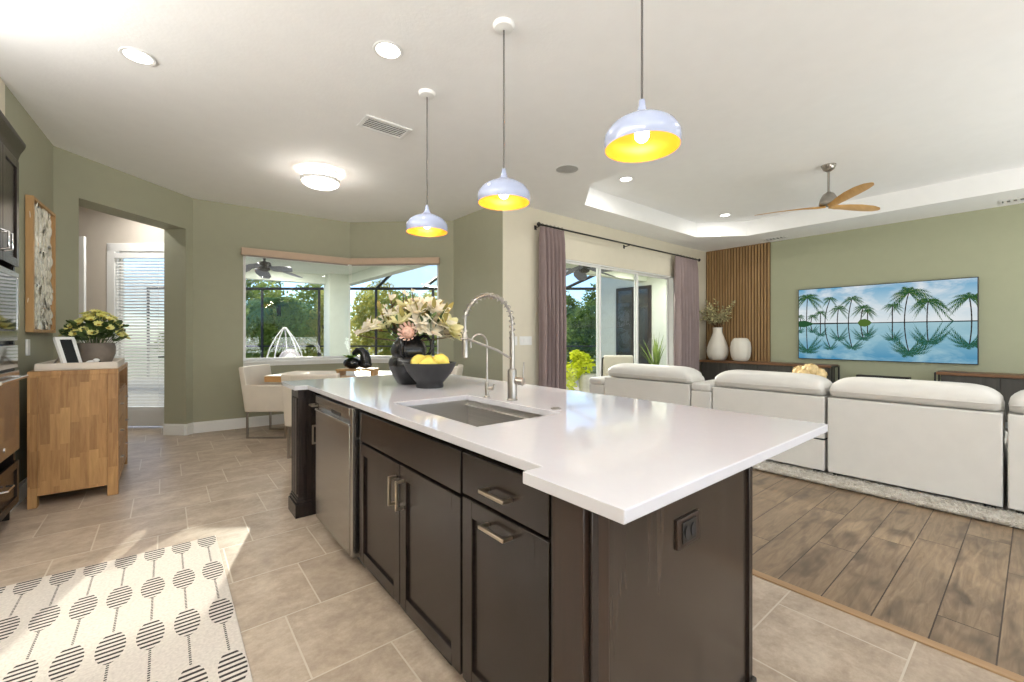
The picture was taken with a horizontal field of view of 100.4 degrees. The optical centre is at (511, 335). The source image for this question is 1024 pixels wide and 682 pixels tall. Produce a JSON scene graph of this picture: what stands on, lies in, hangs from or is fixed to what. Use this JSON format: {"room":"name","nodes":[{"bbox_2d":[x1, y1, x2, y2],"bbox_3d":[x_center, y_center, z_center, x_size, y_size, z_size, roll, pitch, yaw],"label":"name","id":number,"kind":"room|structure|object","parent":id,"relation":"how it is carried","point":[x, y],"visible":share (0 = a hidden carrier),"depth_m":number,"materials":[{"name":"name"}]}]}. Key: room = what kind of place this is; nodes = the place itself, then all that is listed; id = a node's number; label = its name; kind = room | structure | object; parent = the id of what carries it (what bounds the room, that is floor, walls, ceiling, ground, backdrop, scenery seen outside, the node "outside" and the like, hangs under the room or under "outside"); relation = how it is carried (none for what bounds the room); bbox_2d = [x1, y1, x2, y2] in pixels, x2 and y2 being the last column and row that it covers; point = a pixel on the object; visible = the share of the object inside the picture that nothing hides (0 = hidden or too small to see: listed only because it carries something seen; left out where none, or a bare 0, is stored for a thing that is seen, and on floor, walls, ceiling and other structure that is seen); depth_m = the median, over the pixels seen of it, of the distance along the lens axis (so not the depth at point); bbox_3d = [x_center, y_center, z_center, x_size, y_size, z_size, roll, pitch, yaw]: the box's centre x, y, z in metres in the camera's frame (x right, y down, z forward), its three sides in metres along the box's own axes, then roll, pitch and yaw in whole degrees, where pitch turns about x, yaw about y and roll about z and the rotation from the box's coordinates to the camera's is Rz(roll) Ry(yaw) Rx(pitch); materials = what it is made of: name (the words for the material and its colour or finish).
{"room":"open-plan kitchen","nodes":[
{"label":"open-plan kitchen","id":0,"kind":"room"},
{"bbox_2d":[10,477,26,511],"bbox_3d":[-3.974,1.189,3.580,0.147,0.142,1.367,0,0,-30],"label":"baseboard","id":1,"kind":"structure","parent":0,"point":[23,484],"depth_m":3.26,"materials":[{"name":"white paint"}]},
{"bbox_2d":[5,85,52,482],"bbox_3d":[-3.983,-0.260,3.467,0.120,3.040,1.202,0,0,-36],"label":"wall","id":2,"kind":"structure","parent":0,"point":[36,161],"depth_m":3.36,"materials":[{"name":"green paint"}]},
{"bbox_2d":[25,194,55,332],"bbox_3d":[-3.987,-0.570,3.617,0.045,1.084,0.660,0,0,-36],"label":"wall art","id":3,"kind":"object","parent":2,"relation":"attached to","point":[40,221],"visible":1,"depth_m":3.54,"materials":[{"name":"brown wood"}]},
{"bbox_2d":[79,206,163,342],"bbox_3d":[-5.117,-0.260,5.235,2.312,3.040,3.994,0,0,-45],"label":"wall","id":4,"kind":"structure","parent":0,"point":[99,229],"depth_m":5.86,"materials":[{"name":"beige paint"}]},
{"bbox_2d":[79,236,85,342],"bbox_3d":[-5.457,0.000,5.415,0.085,2.520,0.030,0,0,0],"label":"trim","id":5,"kind":"structure","parent":4,"relation":"attached to","point":[82,240],"depth_m":5.40,"materials":[{"name":"white paint"}]},
{"bbox_2d":[107,243,163,425],"bbox_3d":[-5.070,-0.005,5.848,0.940,2.530,0.146,0,0,0],"label":"door","id":6,"kind":"structure","parent":4,"relation":"in","point":[145,375],"depth_m":5.83,"materials":[{"name":"white paint"}]},
{"bbox_2d":[53,146,192,423],"bbox_3d":[-4.356,-0.260,4.770,0.300,3.040,1.538,0,0,6],"label":"wall","id":7,"kind":"structure","parent":0,"point":[78,180],"depth_m":4.88,"materials":[{"name":"green paint"}]},
{"bbox_2d":[193,198,349,421],"bbox_3d":[-3.373,-0.260,6.160,1.972,3.040,0.140,0,0,-36],"label":"wall","id":8,"kind":"structure","parent":0,"point":[220,230],"depth_m":5.74,"materials":[{"name":"green paint"}]},
{"bbox_2d":[163,414,283,435],"bbox_3d":[-2.750,1.189,6.255,3.733,0.142,0.689,0,0,-20],"label":"baseboard","id":9,"kind":"structure","parent":8,"relation":"attached to","point":[236,423],"depth_m":5.67,"materials":[{"name":"white paint"}]},
{"bbox_2d":[241,247,349,265],"bbox_3d":[-3.106,-1.147,6.214,1.417,0.110,0.081,0,0,-36],"label":"window valance","id":10,"kind":"object","parent":8,"relation":"attached to","point":[252,252],"visible":1,"depth_m":6.14,"materials":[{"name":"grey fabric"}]},
{"bbox_2d":[243,256,348,366],"bbox_3d":[-3.125,-0.360,6.287,1.422,1.560,0.170,0,0,-36],"label":"window","id":11,"kind":"structure","parent":8,"relation":"in","point":[275,361],"depth_m":6.07,"materials":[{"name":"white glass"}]},
{"bbox_2d":[350,220,452,370],"bbox_3d":[-1.705,-0.260,6.699,1.659,3.040,0.140,0,0,4],"label":"wall","id":12,"kind":"structure","parent":0,"point":[367,239],"depth_m":6.63,"materials":[{"name":"green paint"}]},
{"bbox_2d":[350,257,439,265],"bbox_3d":[-1.812,-1.147,6.592,1.402,0.110,0.081,0,0,4],"label":"window valance","id":13,"kind":"object","parent":12,"relation":"attached to","point":[414,260],"visible":1,"depth_m":6.56,"materials":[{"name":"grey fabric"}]},
{"bbox_2d":[351,264,438,362],"bbox_3d":[-1.834,-0.360,6.663,1.407,1.560,0.170,0,0,4],"label":"window","id":14,"kind":"structure","parent":12,"relation":"in","point":[374,359],"depth_m":6.64,"materials":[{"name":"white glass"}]},
{"bbox_2d":[453,208,502,380],"bbox_3d":[-0.478,-0.260,6.152,0.130,3.040,1.281,0,0,-39],"label":"wall","id":15,"kind":"structure","parent":0,"point":[478,235],"depth_m":6.03,"materials":[{"name":"green paint"}]},
{"bbox_2d":[0,0,1023,251],"bbox_3d":[0.765,-2.005,4.488,11.250,0.450,12.200,0,0,-39],"label":"ceiling","id":16,"kind":"structure","parent":0,"point":[921,101],"depth_m":3.28,"materials":[{"name":"paint"}]},
{"bbox_2d":[118,47,156,65],"bbox_3d":[-2.377,-1.776,2.713,0.184,0.006,0.184,0,0,-39],"label":"recessed light","id":17,"kind":"object","parent":16,"relation":"in","point":[135,55],"visible":1,"depth_m":2.71,"materials":[{"name":"white paint"}]},
{"bbox_2d":[300,166,340,190],"bbox_3d":[-2.075,-1.702,4.628,0.400,0.155,0.400,0,0,-39],"label":"flush light","id":18,"kind":"object","parent":16,"relation":"attached to","point":[315,177],"visible":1,"depth_m":4.50,"materials":[{"name":"glass"}]},
{"bbox_2d":[302,176,337,190],"bbox_3d":[-2.075,-1.653,4.628,0.356,0.055,0.356,0,0,-39],"label":"diffuser","id":19,"kind":"object","parent":18,"relation":"attached to","point":[326,183],"depth_m":4.55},
{"bbox_2d":[357,115,412,139],"bbox_3d":[-1.082,-1.774,3.638,0.406,0.011,0.230,0,0,-39],"label":"ceiling vent","id":20,"kind":"object","parent":16,"relation":"in","point":[371,123],"visible":1,"depth_m":3.62,"materials":[{"name":"metal"}]},
{"bbox_2d":[373,40,402,59],"bbox_3d":[-0.772,-1.776,2.656,0.184,0.006,0.184,0,0,-39],"label":"recessed light","id":21,"kind":"object","parent":16,"relation":"in","point":[388,50],"visible":1,"depth_m":2.66,"materials":[{"name":"white paint"}]},
{"bbox_2d":[406,88,447,236],"bbox_3d":[-0.623,-1.271,3.128,0.302,1.018,0.302,0,0,-39],"label":"pendant lamp","id":22,"kind":"object","parent":16,"relation":"hanging from","point":[427,224],"visible":1,"depth_m":3.11,"materials":[{"name":"white plastic"}]},
{"bbox_2d":[477,17,529,209],"bbox_3d":[-0.047,-1.271,2.443,0.302,1.018,0.302,0,0,-39],"label":"pendant lamp","id":23,"kind":"object","parent":16,"relation":"hanging from","point":[503,192],"visible":1,"depth_m":2.43,"materials":[{"name":"white plastic"}]},
{"bbox_2d":[555,165,578,173],"bbox_3d":[0.587,-1.776,4.549,0.256,0.008,0.256,0,0,-39],"label":"ceiling speaker","id":24,"kind":"object","parent":16,"relation":"attached to","point":[563,169],"visible":1,"depth_m":4.55,"materials":[{"name":"white paint"}]},
{"bbox_2d":[604,0,681,162],"bbox_3d":[0.527,-1.271,1.730,0.302,1.018,0.302,0,0,-39],"label":"pendant lamp","id":25,"kind":"object","parent":16,"relation":"hanging from","point":[644,134],"visible":1,"depth_m":1.73,"materials":[{"name":"white plastic"}]},
{"bbox_2d":[755,163,879,215],"bbox_3d":[3.759,-1.785,5.216,1.281,0.510,1.262,0,0,-39],"label":"ceiling fan","id":26,"kind":"object","parent":16,"relation":"hanging from","point":[829,199],"visible":1,"depth_m":5.07,"materials":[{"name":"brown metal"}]},
{"bbox_2d":[0,424,1023,681],"bbox_3d":[0.998,1.309,4.678,10.650,0.102,12.200,0,0,-39],"label":"floor","id":27,"kind":"structure","parent":0,"point":[306,610],"depth_m":2.32,"materials":[{"name":"tile"}]},
{"bbox_2d":[0,110,25,521],"bbox_3d":[-3.414,-0.040,2.453,0.708,2.600,0.834,0,0,-39],"label":"tall cabinet","id":28,"kind":"object","parent":27,"relation":"on","point":[12,145],"visible":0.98,"depth_m":2.79,"materials":[{"name":"brown wood"}]},
{"bbox_2d":[0,266,18,340],"bbox_3d":[-3.412,-0.203,2.470,0.621,0.469,0.696,0,0,-39],"label":"microwave","id":29,"kind":"object","parent":28,"relation":"in","point":[9,279],"visible":1,"depth_m":2.77,"materials":[{"name":"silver metal"}]},
{"bbox_2d":[0,344,28,462],"bbox_3d":[-3.392,0.420,2.486,0.673,0.724,0.694,0,0,-39],"label":"wall oven","id":30,"kind":"object","parent":28,"relation":"in","point":[9,378],"visible":1,"depth_m":2.74,"materials":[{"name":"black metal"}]},
{"bbox_2d":[27,362,128,509],"bbox_3d":[-3.664,0.760,3.678,0.512,1.000,1.106,0,0,-39],"label":"sideboard cabinet","id":31,"kind":"object","parent":27,"relation":"on","point":[77,420],"visible":0.88,"depth_m":3.25,"materials":[{"name":"brown wood"}]},
{"bbox_2d":[34,358,124,370],"bbox_3d":[-3.578,0.232,3.576,0.453,0.054,0.780,0,0,-39],"label":"countertop","id":32,"kind":"structure","parent":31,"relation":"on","point":[117,362],"depth_m":3.29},
{"bbox_2d":[53,337,81,362],"bbox_3d":[-3.547,0.126,3.370,0.179,0.238,0.154,0,0,-1],"label":"photo frame","id":33,"kind":"object","parent":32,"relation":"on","point":[66,347],"visible":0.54,"depth_m":3.36,"materials":[{"name":"white plastic"}]},
{"bbox_2d":[58,309,131,361],"bbox_3d":[-3.587,0.011,3.684,0.466,0.469,0.506,0,0,-39],"label":"flower pot","id":34,"kind":"object","parent":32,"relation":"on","point":[93,328],"visible":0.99,"depth_m":3.61,"materials":[{"name":"green plant"}]},
{"bbox_2d":[0,535,252,681],"bbox_3d":[-1.248,1.254,1.212,0.903,0.009,3.055,0,0,-39],"label":"patterned rug","id":35,"kind":"object","parent":27,"relation":"on","point":[167,614],"visible":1,"depth_m":1.86,"materials":[{"name":"fabric"}]},
{"bbox_2d":[239,364,291,438],"bbox_3d":[-3.069,0.819,5.500,0.618,0.884,0.590,0,0,0],"label":"dining chair","id":36,"kind":"object","parent":27,"relation":"on","point":[259,395],"visible":0.6,"depth_m":5.21,"materials":[{"name":"beige fabric"}]},
{"bbox_2d":[288,390,315,518],"bbox_3d":[-1.481,0.818,3.087,0.204,0.885,0.227,0,0,-39],"label":"post","id":37,"kind":"object","parent":27,"relation":"on","point":[300,498],"visible":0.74,"depth_m":2.99,"materials":[{"name":"brown wood"}]},
{"bbox_2d":[281,373,339,458],"bbox_3d":[-2.050,0.819,4.581,0.590,0.884,0.618,0,0,0],"label":"dining chair","id":38,"kind":"object","parent":27,"relation":"on","point":[286,392],"visible":0.35,"depth_m":4.32,"materials":[{"name":"beige fabric"}]},
{"bbox_2d":[309,392,320,508],"bbox_3d":[-1.134,0.819,3.109,0.638,0.883,0.213,0,0,-39],"label":"base cabinet","id":39,"kind":"object","parent":27,"relation":"on","point":[314,404],"visible":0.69,"depth_m":2.96,"materials":[{"name":"brown wood"}]},
{"bbox_2d":[264,371,391,381],"bbox_3d":[-2.270,0.879,5.740,1.660,0.762,0.800,0,0,0],"label":"dining table","id":40,"kind":"object","parent":27,"relation":"on","point":[275,377],"visible":0.16,"depth_m":5.52,"materials":[{"name":"brown wood"}]},
{"bbox_2d":[336,368,378,375],"bbox_3d":[-1.950,0.455,5.400,0.470,0.085,0.240,0,0,0],"label":"tray","id":41,"kind":"object","parent":40,"relation":"on","point":[373,371],"visible":0.88,"depth_m":5.29,"materials":[{"name":"brown wood"}]},
{"bbox_2d":[341,347,371,368],"bbox_3d":[-1.980,0.279,5.382,0.414,0.269,0.335,0,0,0],"label":"sculpture","id":42,"kind":"object","parent":41,"relation":"on","point":[365,362],"visible":1,"depth_m":5.35,"materials":[{"name":"ceramic"}]},
{"bbox_2d":[343,358,359,368],"bbox_3d":[-2.020,0.344,5.400,0.224,0.140,0.180,0,0,0],"label":"pot","id":43,"kind":"object","parent":42,"relation":"on","point":[351,363],"depth_m":5.34,"materials":[{"name":"black ceramic"}]},
{"bbox_2d":[315,395,365,567],"bbox_3d":[-0.844,0.820,2.739,0.614,0.881,0.716,0,0,-39],"label":"dishwasher","id":44,"kind":"object","parent":27,"relation":"on","point":[338,441],"visible":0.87,"depth_m":2.43,"materials":[{"name":"silver metal"}]},
{"bbox_2d":[360,410,465,674],"bbox_3d":[-0.277,0.819,2.055,0.638,0.883,1.006,0,0,-39],"label":"base cabinet","id":45,"kind":"object","parent":27,"relation":"on","point":[411,480],"visible":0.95,"depth_m":1.76,"materials":[{"name":"brown wood"}]},
{"bbox_2d":[463,449,552,681],"bbox_3d":[0.200,0.819,1.468,0.638,0.883,0.499,0,0,-39],"label":"base cabinet","id":46,"kind":"object","parent":27,"relation":"on","point":[508,522],"visible":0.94,"depth_m":1.30,"materials":[{"name":"brown wood"}]},
{"bbox_2d":[553,496,608,681],"bbox_3d":[0.162,0.818,1.041,0.095,0.885,0.114,0,0,-39],"label":"post","id":47,"kind":"object","parent":27,"relation":"on","point":[570,521],"visible":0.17,"depth_m":1.00,"materials":[{"name":"black wood"}]},
{"bbox_2d":[589,467,756,681],"bbox_3d":[0.513,0.818,1.277,0.903,0.885,0.065,0,0,-39],"label":"island end panel","id":48,"kind":"object","parent":27,"relation":"on","point":[684,614],"visible":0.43,"depth_m":1.24,"materials":[{"name":"brown wood"}]},
{"bbox_2d":[675,509,698,550],"bbox_3d":[0.521,0.572,1.259,0.127,0.087,0.015,0,0,-39],"label":"electrical outlet","id":49,"kind":"object","parent":48,"relation":"attached to","point":[687,526],"visible":1,"depth_m":1.24,"materials":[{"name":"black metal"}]},
{"bbox_2d":[699,359,839,382],"bbox_3d":[4.678,0.874,7.986,0.415,0.777,2.274,0,0,-39],"label":"media console","id":50,"kind":"object","parent":27,"relation":"on","point":[711,369],"visible":0.34,"depth_m":7.96,"materials":[{"name":"brown wood"}]},
{"bbox_2d":[707,327,728,359],"bbox_3d":[4.152,0.157,8.621,0.404,0.655,0.404,0,0,-39],"label":"vase","id":51,"kind":"object","parent":50,"relation":"on","point":[717,348],"visible":1,"depth_m":8.50,"materials":[{"name":"ceramic"}]},
{"bbox_2d":[699,299,735,326],"bbox_3d":[4.094,-0.392,8.586,0.522,0.754,0.642,0,0,-33],"label":"bouquet","id":52,"kind":"object","parent":51,"relation":"in","point":[712,317],"visible":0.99,"depth_m":8.63,"materials":[{"name":"green plant"}]},
{"bbox_2d":[730,338,750,360],"bbox_3d":[4.436,0.262,8.278,0.357,0.445,0.360,0,0,-39],"label":"vase","id":53,"kind":"object","parent":50,"relation":"on","point":[740,348],"visible":0.98,"depth_m":8.14,"materials":[{"name":"ceramic"}]},
{"bbox_2d":[752,448,1023,528],"bbox_3d":[3.706,1.236,4.879,3.493,0.041,5.004,0,0,-39],"label":"shag rug","id":54,"kind":"object","parent":27,"relation":"on","point":[1003,515],"visible":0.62,"depth_m":3.31,"materials":[{"name":"carpet"}]},
{"bbox_2d":[589,376,607,393],"bbox_3d":[1.534,0.904,6.138,1.016,0.668,0.260,0,0,-39],"label":"module","id":55,"kind":"object","parent":54,"relation":"on","point":[597,383],"visible":0.18,"depth_m":5.82,"materials":[{"name":"fabric"}]},
{"bbox_2d":[604,363,704,405],"bbox_3d":[1.997,0.798,5.559,1.048,0.880,1.200,0,0,-39],"label":"module","id":56,"kind":"object","parent":54,"relation":"on","point":[659,383],"visible":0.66,"depth_m":5.15,"materials":[{"name":"fabric"}]},
{"bbox_2d":[691,379,715,408],"bbox_3d":[2.404,0.876,4.954,0.878,0.723,0.229,0,0,-39],"label":"console","id":57,"kind":"object","parent":54,"relation":"on","point":[702,391],"visible":0.19,"depth_m":4.67,"materials":[{"name":"fabric"}]},
{"bbox_2d":[713,370,832,471],"bbox_3d":[2.852,0.798,4.507,1.048,0.880,1.007,0,0,-39],"label":"module","id":58,"kind":"object","parent":54,"relation":"on","point":[786,395],"visible":0.64,"depth_m":4.04,"materials":[{"name":"fabric"}]},
{"bbox_2d":[828,377,1007,508],"bbox_3d":[3.505,0.798,3.704,1.048,0.880,1.027,0,0,-39],"label":"module","id":59,"kind":"object","parent":54,"relation":"on","point":[950,439],"visible":1,"depth_m":3.32,"materials":[{"name":"white leather"}]},
{"bbox_2d":[1008,390,1023,514],"bbox_3d":[4.171,0.798,2.885,1.048,0.880,1.047,0,0,-39],"label":"module","id":60,"kind":"object","parent":54,"relation":"on","point":[1016,402],"visible":0.99,"depth_m":2.95,"materials":[{"name":"white leather"}]},
{"bbox_3d":[3.940,1.050,5.458,0.800,0.380,1.200,0,0,-39],"label":"coffee table","id":61,"kind":"object","parent":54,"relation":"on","visible":0},
{"bbox_2d":[792,363,827,377],"bbox_3d":[3.747,0.602,5.378,0.322,0.514,0.344,0,0,11],"label":"hydrangea vase","id":62,"kind":"object","parent":61,"relation":"on","point":[810,368],"visible":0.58,"depth_m":5.27,"materials":[{"name":"white ceramic"}]},
{"bbox_2d":[752,569,1023,681],"bbox_3d":[1.476,1.262,2.037,0.050,0.017,7.500,0,0,-39],"label":"trim","id":63,"kind":"structure","parent":27,"relation":"on","point":[980,663],"depth_m":1.82,"materials":[{"name":"brown wood"}]},
{"bbox_2d":[934,370,1023,421],"bbox_3d":[6.883,0.883,5.274,0.415,0.757,2.344,0,0,-39],"label":"media console","id":64,"kind":"object","parent":27,"relation":"on","point":[1007,384],"visible":0.46,"depth_m":5.64,"materials":[{"name":"brown wood"}]},
{"bbox_3d":[-0.322,0.818,2.407,0.738,0.885,2.738,0,0,-39],"label":"panel","id":65,"kind":"object","parent":27,"relation":"on","visible":0},
{"bbox_2d":[282,374,827,524],"bbox_3d":[-0.262,0.360,2.464,1.322,0.030,3.125,0,0,-39],"label":"countertop","id":66,"kind":"structure","parent":65,"relation":"on","point":[622,460],"depth_m":1.50,"materials":[{"name":"white stone"}]},
{"bbox_2d":[388,334,432,384],"bbox_3d":[-0.736,0.166,3.087,0.284,0.357,0.289,0,0,-39],"label":"ceramic jug","id":67,"kind":"object","parent":66,"relation":"on","point":[402,351],"visible":0.69,"depth_m":2.99,"materials":[{"name":"ceramic"}]},
{"bbox_2d":[353,288,466,340],"bbox_3d":[-0.741,-0.126,3.063,0.837,0.449,0.365,0,0,9],"label":"bouquet","id":68,"kind":"object","parent":67,"relation":"in","point":[418,318],"visible":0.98,"depth_m":3.02,"materials":[{"name":"beige plant"}]},
{"bbox_2d":[403,361,455,388],"bbox_3d":[-0.554,0.262,2.887,0.356,0.166,0.356,0,0,-39],"label":"fruit bowl","id":69,"kind":"object","parent":66,"relation":"on","point":[426,376],"visible":0.92,"depth_m":2.78,"materials":[{"name":"ceramic"}]},
{"bbox_2d":[409,400,541,426],"bbox_3d":[-0.197,0.495,2.063,0.514,0.239,0.816,0,0,-39],"label":"sink","id":70,"kind":"object","parent":66,"relation":"in","point":[473,413],"visible":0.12,"depth_m":2.39,"materials":[{"name":"silver metal"}]},
{"bbox_2d":[470,333,494,397],"bbox_3d":[-0.173,0.165,2.392,0.149,0.360,0.051,0,0,-25],"label":"water tap","id":71,"kind":"object","parent":66,"relation":"on","point":[487,387],"visible":0.98,"depth_m":2.40,"materials":[{"name":"silver metal"}]},
{"bbox_2d":[460,293,524,400],"bbox_3d":[-0.095,0.061,2.199,0.374,0.568,0.098,0,0,-39],"label":"spring faucet","id":72,"kind":"object","parent":66,"relation":"on","point":[513,380],"visible":1,"depth_m":2.27,"materials":[{"name":"silver metal"}]},
{"bbox_2d":[503,207,705,385],"bbox_3d":[2.003,-0.260,7.441,5.604,3.040,0.160,0,0,-39],"label":"wall","id":73,"kind":"structure","parent":0,"point":[520,239],"depth_m":6.00,"materials":[{"name":"beige paint"}]},
{"bbox_2d":[566,263,646,281],"bbox_3d":[1.633,-1.515,8.319,5.770,0.350,1.650,0,0,-39],"label":"roof","id":74,"kind":"structure","parent":73,"relation":"attached to","point":[619,275],"depth_m":9.78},
{"bbox_2d":[566,265,615,279],"bbox_3d":[1.365,-1.309,8.132,1.300,0.362,1.236,0,0,-1],"label":"fan","id":75,"kind":"object","parent":74,"relation":"hanging from","point":[580,272],"visible":0.57,"depth_m":8.04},
{"bbox_2d":[534,222,700,261],"bbox_3d":[2.042,-1.525,7.269,4.440,0.080,0.156,0,0,-39],"label":"curtain rod","id":76,"kind":"object","parent":73,"relation":"attached to","point":[539,224],"visible":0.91,"depth_m":6.76,"materials":[{"name":"black metal"}]},
{"bbox_2d":[538,223,566,388],"bbox_3d":[0.572,-0.156,6.011,0.475,2.801,0.148,0,0,-39],"label":"curtain","id":77,"kind":"object","parent":76,"relation":"hanging from","point":[552,318],"visible":0.88,"depth_m":5.95,"materials":[{"name":"purple fabric"}]},
{"bbox_2d":[674,255,698,370],"bbox_3d":[3.404,-0.156,8.313,0.794,2.801,0.145,0,0,-39],"label":"curtain","id":78,"kind":"object","parent":76,"relation":"hanging from","point":[686,278],"visible":0.78,"depth_m":8.22,"materials":[{"name":"purple fabric"}]},
{"bbox_2d":[566,259,673,376],"bbox_3d":[1.820,0.055,7.289,3.306,2.416,0.145,0,0,-39],"label":"door","id":79,"kind":"structure","parent":73,"relation":"in","point":[669,279],"depth_m":7.63,"materials":[{"name":"white paint"}]},
{"bbox_2d":[601,277,665,364],"bbox_3d":[4.373,-0.175,11.385,2.850,2.930,2.950,0,0,-39],"label":"wall","id":80,"kind":"structure","parent":0,"point":[617,296],"depth_m":10.79,"materials":[{"name":"white paint"}]},
{"bbox_2d":[771,203,1023,381],"bbox_3d":[6.552,-0.260,6.184,0.130,3.040,7.530,0,0,-39],"label":"wall","id":81,"kind":"structure","parent":0,"point":[985,244],"depth_m":6.49,"materials":[{"name":"green paint"}]},
{"bbox_2d":[706,242,770,361],"bbox_3d":[4.503,-0.259,8.568,0.039,3.038,1.235,0,0,-39],"label":"wall panel","id":82,"kind":"object","parent":81,"relation":"attached to","point":[741,274],"visible":0.56,"depth_m":8.43,"materials":[{"name":"brown wood"}]},
{"bbox_2d":[798,277,978,364],"bbox_3d":[5.874,-0.214,6.860,0.059,1.238,2.198,0,0,-39],"label":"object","id":83,"kind":"object","parent":81,"relation":"attached to","point":[928,321],"visible":1,"depth_m":6.68,"materials":[{"name":"blue glass"}]},
{"label":"outside","id":84,"kind":"structure","parent":0,"visible":0},
{"bbox_2d":[125,347,595,378],"bbox_3d":[-5.583,1.440,14.793,70.000,0.240,90.000,0,0,-39],"label":"ground","id":85,"kind":"structure","parent":84,"point":[594,369],"depth_m":30.45,"materials":[{"name":"green plant"}]},
{"bbox_2d":[246,281,286,356],"bbox_3d":[-9.121,-0.395,15.885,2.059,3.440,2.288,0,0,-39],"label":"bush","id":86,"kind":"object","parent":85,"relation":"on","point":[251,334],"visible":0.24,"depth_m":15.45,"materials":[{"name":"green plant"}]},
{"bbox_2d":[246,279,288,342],"bbox_3d":[-12.460,-1.066,20.506,4.506,4.781,3.842,0,0,-39],"label":"tree","id":87,"kind":"object","parent":85,"relation":"on","point":[249,294],"visible":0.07,"depth_m":19.85,"materials":[{"name":"green plant"}]},
{"bbox_2d":[246,296,316,356],"bbox_3d":[-8.154,-0.015,14.853,2.616,2.680,2.424,0,0,-39],"label":"palm tree","id":88,"kind":"object","parent":85,"relation":"on","point":[276,302],"visible":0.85,"depth_m":14.48,"materials":[{"name":"green plant"}]},
{"bbox_2d":[246,296,317,357],"bbox_3d":[-8.045,-0.043,14.729,2.203,2.738,2.316,0,0,-39],"label":"bush","id":89,"kind":"object","parent":85,"relation":"on","point":[291,318],"visible":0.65,"depth_m":14.50,"materials":[{"name":"green plant"}]},
{"bbox_2d":[293,290,323,356],"bbox_3d":[-6.912,-0.252,15.241,2.244,3.154,2.546,0,0,-39],"label":"bush","id":90,"kind":"object","parent":85,"relation":"on","point":[314,325],"visible":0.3,"depth_m":15.29,"materials":[{"name":"green plant"}]},
{"bbox_2d":[266,284,359,355],"bbox_3d":[-9.884,-0.987,20.678,5.032,4.624,4.141,0,0,-4],"label":"tree","id":91,"kind":"object","parent":85,"relation":"on","point":[302,296],"visible":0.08,"depth_m":20.78,"materials":[{"name":"green plant"}]},
{"bbox_2d":[350,286,394,355],"bbox_3d":[-5.184,-0.228,15.318,2.005,3.120,2.098,0,0,-13],"label":"bush","id":92,"kind":"object","parent":85,"relation":"on","point":[363,309],"visible":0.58,"depth_m":14.89,"materials":[{"name":"green plant"}]},
{"bbox_2d":[351,279,402,350],"bbox_3d":[-6.236,-0.771,21.806,5.268,4.187,4.282,0,0,-12],"label":"tree","id":93,"kind":"object","parent":85,"relation":"on","point":[384,293],"visible":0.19,"depth_m":20.90,"materials":[{"name":"green plant"}]},
{"bbox_2d":[377,291,429,355],"bbox_3d":[-4.002,-0.210,15.962,2.264,3.071,1.940,0,0,-7],"label":"bush","id":94,"kind":"object","parent":85,"relation":"on","point":[414,294],"visible":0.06,"depth_m":15.50,"materials":[{"name":"green plant"}]},
{"bbox_2d":[566,291,594,340],"bbox_3d":[2.624,-0.442,20.200,4.102,3.534,3.774,0,0,-39],"label":"tree","id":95,"kind":"object","parent":85,"relation":"on","point":[570,302],"visible":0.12,"depth_m":19.80,"materials":[{"name":"green plant"}]},
{"bbox_2d":[566,300,595,369],"bbox_3d":[2.403,0.007,15.759,1.960,2.633,3.126,0,0,8],"label":"bush","id":96,"kind":"object","parent":85,"relation":"on","point":[583,334],"visible":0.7,"depth_m":15.17,"materials":[{"name":"green plant"}]},
{"bbox_2d":[568,283,595,336],"bbox_3d":[4.326,-0.651,21.460,3.097,3.954,4.228,0,0,33],"label":"tree","id":97,"kind":"object","parent":85,"relation":"on","point":[592,295],"visible":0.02,"depth_m":20.45,"materials":[{"name":"green plant"}]},
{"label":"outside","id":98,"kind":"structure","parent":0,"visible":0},
{"bbox_2d":[128,380,578,403],"bbox_3d":[-5.388,1.299,10.828,13.300,0.038,14.400,0,0,-39],"label":"patio","id":99,"kind":"structure","parent":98,"point":[576,382],"depth_m":10.03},
{"bbox_2d":[266,327,302,357],"bbox_3d":[-4.499,0.552,8.507,0.726,1.457,0.613,0,0,1],"label":"egg chair","id":100,"kind":"object","parent":99,"relation":"on","point":[288,352],"visible":0.13,"depth_m":8.52,"materials":[{"name":"white paint"}]},
{"bbox_2d":[279,349,300,356],"bbox_3d":[-4.497,0.500,8.650,0.480,0.480,0.200,0,0,1],"label":"cushion","id":101,"kind":"object","parent":100,"relation":"on","point":[287,351],"depth_m":8.60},
{"bbox_2d":[246,257,428,355],"bbox_3d":[-3.704,-0.200,7.782,3.170,2.980,5.050,0,0,-39],"label":"patio structure","id":102,"kind":"structure","parent":99,"relation":"on","point":[337,280],"depth_m":9.98},
{"bbox_2d":[246,258,302,278],"bbox_3d":[-4.410,-1.279,7.708,1.300,0.362,1.236,0,0,39],"label":"fan","id":103,"kind":"object","parent":102,"relation":"hanging from","point":[262,267],"visible":0.77,"depth_m":7.60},
{"bbox_2d":[146,275,595,357],"bbox_3d":[-3.691,-0.494,11.510,14.856,3.568,3.071,0,0,0],"label":"cage","id":104,"kind":"object","parent":99,"relation":"on","point":[569,287],"visible":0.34,"depth_m":12.97,"materials":[{"name":"brown metal"}]},
{"bbox_2d":[566,349,595,391],"bbox_3d":[1.251,0.761,8.191,0.836,1.037,0.484,0,0,-6],"label":"potted plant","id":105,"kind":"object","parent":99,"relation":"on","point":[580,358],"visible":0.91,"depth_m":8.11,"materials":[{"name":"green plant"}]},
{"bbox_2d":[601,355,633,375],"bbox_3d":[2.052,0.824,8.495,0.631,0.915,0.780,0,0,3],"label":"patio chair","id":106,"kind":"object","parent":99,"relation":"on","point":[608,361],"visible":0.3,"depth_m":8.13,"materials":[{"name":"beige fabric"}]},
{"bbox_2d":[640,333,664,364],"bbox_3d":[3.148,0.587,9.524,0.857,1.385,0.702,0,0,-26],"label":"potted palm","id":107,"kind":"object","parent":99,"relation":"on","point":[656,352],"visible":0.49,"depth_m":9.43,"materials":[{"name":"green plant"}]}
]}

